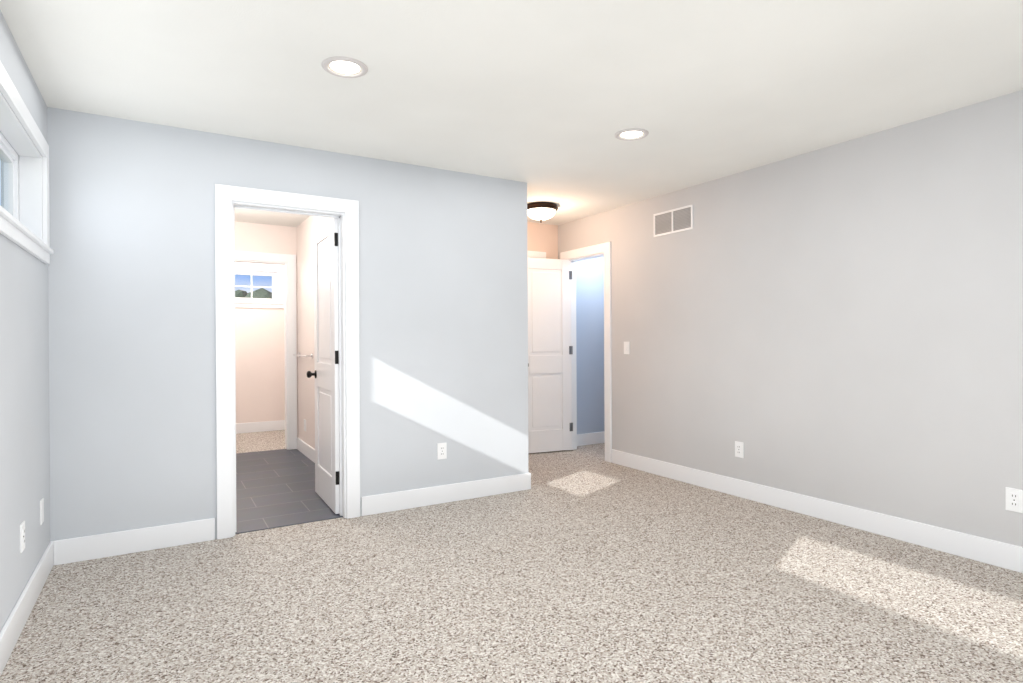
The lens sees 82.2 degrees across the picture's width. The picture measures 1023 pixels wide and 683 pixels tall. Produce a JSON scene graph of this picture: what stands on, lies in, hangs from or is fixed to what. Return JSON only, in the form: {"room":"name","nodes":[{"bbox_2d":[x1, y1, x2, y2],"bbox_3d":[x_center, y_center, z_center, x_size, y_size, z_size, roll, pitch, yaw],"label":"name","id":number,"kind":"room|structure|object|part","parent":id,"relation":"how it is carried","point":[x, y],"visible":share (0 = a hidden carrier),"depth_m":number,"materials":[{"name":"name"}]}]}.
{"room":"empty bedroom","nodes":[
{"label":"empty bedroom","id":0,"kind":"room"},
{"bbox_2d":[0,10,49,631],"bbox_3d":[-2.291,-0.027,2.679,0.160,2.440,9.970,0,0,-31],"label":"wall","id":1,"kind":"structure","parent":0,"point":[24,406],"depth_m":2.52,"materials":[{"name":"grey paint"}]},
{"bbox_2d":[0,132,18,220],"bbox_3d":[-2.064,-0.707,2.214,0.060,0.436,1.596,0,0,-31],"label":"window","id":2,"kind":"structure","parent":1,"relation":"in","point":[9,156],"depth_m":2.85,"materials":[{"name":"white plastic"}]},
{"bbox_2d":[20,521,24,552],"bbox_3d":[-2.073,0.828,2.489,0.010,0.117,0.072,0,0,-31],"label":"electrical outlet","id":3,"kind":"object","parent":1,"relation":"attached to","point":[22,536],"visible":1,"depth_m":2.47,"materials":[{"name":"white plastic"}]},
{"bbox_2d":[0,61,52,263],"bbox_3d":[-1.986,-0.710,2.261,0.122,0.615,1.804,0,0,-31],"label":"trim","id":4,"kind":"structure","parent":1,"relation":"attached to","point":[29,231],"depth_m":2.80,"materials":[{"name":"white paint"}]},
{"bbox_2d":[0,540,59,675],"bbox_3d":[-1.090,1.128,0.857,0.018,0.130,5.290,0,0,-31],"label":"baseboard","id":5,"kind":"structure","parent":1,"relation":"attached to","point":[10,633],"depth_m":2.49,"materials":[{"name":"white paint"}]},
{"bbox_2d":[40,498,43,524],"bbox_3d":[-2.316,0.838,2.891,0.006,0.117,0.072,0,0,-31],"label":"electrical outlet","id":6,"kind":"object","parent":1,"relation":"attached to","point":[42,511],"visible":0.96,"depth_m":2.89,"materials":[{"name":"white plastic"}]},
{"bbox_2d":[235,262,284,422],"bbox_3d":[-3.815,-0.033,7.483,2.480,2.440,0.160,0,0,-31],"label":"wall","id":7,"kind":"structure","parent":0,"point":[260,363],"depth_m":7.69,"materials":[{"name":"paint"}]},
{"bbox_2d":[235,271,275,301],"bbox_3d":[-3.568,-0.725,7.677,0.906,0.396,0.060,0,0,-31],"label":"window","id":8,"kind":"structure","parent":7,"relation":"in","point":[273,287],"depth_m":7.78,"materials":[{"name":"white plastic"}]},
{"bbox_2d":[235,263,283,307],"bbox_3d":[-3.521,-0.727,7.599,1.114,0.575,0.122,0,0,-31],"label":"trim","id":9,"kind":"structure","parent":7,"relation":"attached to","point":[278,270],"depth_m":7.73,"materials":[{"name":"white paint"}]},
{"bbox_2d":[236,420,284,433],"bbox_3d":[-3.745,1.122,7.422,2.196,0.130,0.015,0,0,-31],"label":"baseboard","id":10,"kind":"structure","parent":7,"relation":"attached to","point":[250,427],"depth_m":7.69,"materials":[{"name":"white paint"}]},
{"bbox_2d":[235,222,297,436],"bbox_3d":[-2.934,-0.033,6.168,2.320,2.440,0.120,0,0,-31],"label":"wall","id":11,"kind":"structure","parent":0,"point":[262,238],"depth_m":6.29,"materials":[{"name":"paint"}]},
{"bbox_2d":[235,251,296,449],"bbox_3d":[-2.790,0.119,6.255,0.921,2.133,0.156,0,0,-31],"label":"trim","id":12,"kind":"structure","parent":11,"relation":"attached to","point":[288,261],"depth_m":6.39,"materials":[{"name":"white paint"}]},
{"bbox_2d":[47,107,527,540],"bbox_3d":[-1.196,-0.035,3.946,3.020,2.440,0.120,0,0,-31],"label":"wall","id":13,"kind":"structure","parent":0,"point":[443,310],"depth_m":3.50,"materials":[{"name":"grey paint"}]},
{"bbox_2d":[60,518,214,564],"bbox_3d":[-2.104,1.126,3.325,0.753,0.130,0.015,0,0,-31],"label":"baseboard","id":14,"kind":"structure","parent":13,"relation":"attached to","point":[78,549],"depth_m":3.31,"materials":[{"name":"white paint"}]},
{"bbox_2d":[215,184,359,539],"bbox_3d":[-1.438,0.120,3.801,0.867,2.133,0.156,0,0,-31],"label":"trim","id":15,"kind":"structure","parent":13,"relation":"attached to","point":[227,197],"depth_m":3.66,"materials":[{"name":"white paint"}]},
{"bbox_2d":[307,218,338,513],"bbox_3d":[-1.352,0.157,4.283,0.171,2.030,0.704,0,0,-29],"label":"door","id":16,"kind":"structure","parent":13,"relation":"in","point":[325,374],"depth_m":4.20,"materials":[{"name":"white paint"}]},
{"bbox_3d":[-1.497,0.252,4.542,0.171,0.064,0.064,0,0,-29],"label":"knob","id":17,"kind":"part","parent":16,"relation":"part of","materials":[{"name":"black metal"}]},
{"bbox_2d":[437,443,446,459],"bbox_3d":[-0.507,0.800,4.283,0.072,0.117,0.010,0,0,-31],"label":"electrical outlet","id":18,"kind":"object","parent":13,"relation":"attached to","point":[441,450],"visible":1,"depth_m":4.28,"materials":[{"name":"white plastic"}]},
{"bbox_2d":[361,472,530,515],"bbox_3d":[-0.433,1.115,4.324,1.363,0.130,0.015,0,0,-31],"label":"baseboard","id":19,"kind":"structure","parent":13,"relation":"attached to","point":[414,498],"depth_m":4.27,"materials":[{"name":"white paint"}]},
{"bbox_2d":[235,449,342,533],"bbox_3d":[-2.426,1.196,4.826,1.800,0.025,2.825,0,0,-31],"label":"floor","id":20,"kind":"structure","parent":0,"point":[275,488],"depth_m":4.59,"materials":[{"name":"grey tile"}]},
{"bbox_2d":[297,216,329,448],"bbox_3d":[-1.615,-0.037,5.327,0.120,2.440,2.680,0,0,-31],"label":"wall","id":21,"kind":"structure","parent":0,"point":[308,227],"depth_m":6.05,"materials":[{"name":"paint"}]},
{"bbox_2d":[293,352,312,358],"bbox_3d":[-2.151,0.143,6.043,0.067,0.052,0.680,0,0,-31],"label":"towel rail","id":22,"kind":"object","parent":21,"relation":"attached to","point":[299,355],"visible":1,"depth_m":5.82,"materials":[{"name":"silver metal"}]},
{"bbox_2d":[297,437,314,462],"bbox_3d":[-1.667,1.118,5.296,0.015,0.130,2.680,0,0,-31],"label":"baseboard","id":23,"kind":"structure","parent":21,"relation":"attached to","point":[303,447],"depth_m":6.00,"materials":[{"name":"white paint"}]},
{"bbox_2d":[0,430,1022,682],"bbox_3d":[-0.103,1.229,4.011,5.270,0.100,9.930,0,0,-31],"label":"floor","id":24,"kind":"structure","parent":0,"point":[584,564],"depth_m":2.67,"materials":[{"name":"beige carpet"}]},
{"bbox_2d":[0,0,1022,226],"bbox_3d":[-0.115,-1.321,4.004,5.270,0.120,9.930,0,0,-31],"label":"ceiling","id":25,"kind":"structure","parent":0,"point":[545,100],"depth_m":2.78,"materials":[{"name":"paint"}]},
{"bbox_2d":[322,56,367,77],"bbox_3d":[-0.761,-1.249,2.680,0.204,0.009,0.204,0,0,-31],"label":"recessed light","id":26,"kind":"object","parent":25,"relation":"in","point":[343,67],"visible":1,"depth_m":2.67,"materials":[{"name":"grey"}]},
{"bbox_2d":[527,202,557,222],"bbox_3d":[0.275,-1.186,5.467,0.320,0.162,0.320,0,0,-31],"label":"light","id":27,"kind":"object","parent":25,"relation":"attached to","point":[540,211],"visible":0.94,"depth_m":5.36,"materials":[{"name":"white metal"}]},
{"bbox_2d":[615,128,648,140],"bbox_3d":[0.732,-1.259,3.573,0.204,0.009,0.204,0,0,-31],"label":"recessed light","id":28,"kind":"object","parent":25,"relation":"in","point":[631,134],"visible":1,"depth_m":3.57,"materials":[{"name":"grey"}]},
{"bbox_2d":[527,222,557,258],"bbox_3d":[0.272,-0.049,6.351,2.210,2.440,0.120,0,0,-31],"label":"wall","id":29,"kind":"structure","parent":0,"point":[542,237],"depth_m":6.33,"materials":[{"name":"paint"}]},
{"bbox_2d":[527,251,545,257],"bbox_3d":[-0.062,0.107,6.141,0.946,2.133,0.138,0,0,-31],"label":"trim","id":30,"kind":"structure","parent":29,"relation":"attached to","point":[533,254],"depth_m":6.25,"materials":[{"name":"white paint"}]},
{"bbox_2d":[527,258,572,452],"bbox_3d":[0.361,0.144,6.169,0.614,2.030,0.171,0,0,-22],"label":"closet door","id":31,"kind":"structure","parent":29,"relation":"in","point":[550,353],"depth_m":6.17,"materials":[{"name":"white paint"}]},
{"bbox_2d":[576,256,604,433],"bbox_3d":[1.280,-0.053,5.981,0.620,2.440,1.550,0,0,-31],"label":"wall","id":32,"kind":"structure","parent":0,"point":[590,335],"depth_m":6.65,"materials":[{"name":"paint"}]},
{"bbox_2d":[577,431,604,445],"bbox_3d":[0.875,1.102,6.634,0.575,0.130,0.015,0,0,-31],"label":"baseboard","id":33,"kind":"structure","parent":32,"relation":"attached to","point":[597,437],"depth_m":6.64,"materials":[{"name":"white paint"}]},
{"bbox_2d":[558,90,1022,546],"bbox_3d":[2.259,-0.051,3.625,0.120,2.440,6.600,0,0,-31],"label":"wall","id":34,"kind":"structure","parent":0,"point":[841,323],"depth_m":3.72,"materials":[{"name":"grey paint"}]},
{"bbox_2d":[560,242,611,462],"bbox_3d":[0.801,0.103,6.044,0.138,2.133,0.816,0,0,-31],"label":"trim","id":35,"kind":"structure","parent":34,"relation":"attached to","point":[589,252],"depth_m":5.73,"materials":[{"name":"white paint"}]},
{"bbox_2d":[624,342,628,353],"bbox_3d":[1.073,0.060,5.479,0.013,0.117,0.072,0,0,-31],"label":"light switch","id":36,"kind":"object","parent":34,"relation":"attached to","point":[626,347],"visible":1,"depth_m":5.47,"materials":[{"name":"white plastic"}]},
{"bbox_2d":[653,204,692,236],"bbox_3d":[1.368,-1.020,4.979,0.008,0.200,0.440,0,0,-31],"label":"air vent","id":37,"kind":"object","parent":34,"relation":"in","point":[680,219],"visible":1,"depth_m":4.97,"materials":[{"name":"white plastic"}]},
{"bbox_2d":[735,441,743,457],"bbox_3d":[1.714,0.815,4.418,0.010,0.117,0.072,0,0,-31],"label":"electrical outlet","id":38,"kind":"object","parent":34,"relation":"attached to","point":[739,449],"visible":1,"depth_m":4.41,"materials":[{"name":"white plastic"}]},
{"bbox_2d":[612,449,1022,572],"bbox_3d":[2.435,1.105,3.209,0.018,0.130,5.706,0,0,-31],"label":"baseboard","id":39,"kind":"structure","parent":34,"relation":"attached to","point":[968,546],"depth_m":3.71,"materials":[{"name":"white paint"}]},
{"bbox_2d":[1005,487,1022,512],"bbox_3d":[2.567,0.810,2.993,0.010,0.117,0.072,0,0,-31],"label":"electrical outlet","id":40,"kind":"object","parent":34,"relation":"attached to","point":[1014,499],"visible":1,"depth_m":2.99,"materials":[{"name":"white plastic"}]},
{"label":"outside","id":41,"kind":"structure","parent":0,"visible":0},
{"bbox_3d":[-21.837,4.348,16.066,100.000,0.200,130.000,0,0,-31],"label":"ground","id":42,"kind":"structure","parent":41,"visible":0},
{"bbox_2d":[235,288,271,298],"bbox_3d":[-19.574,0.214,42.087,29.173,8.050,8.265,0,0,-31],"label":"trees","id":43,"kind":"object","parent":42,"relation":"on","point":[260,295],"depth_m":40.96,"materials":[{"name":"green plant"}]}
]}

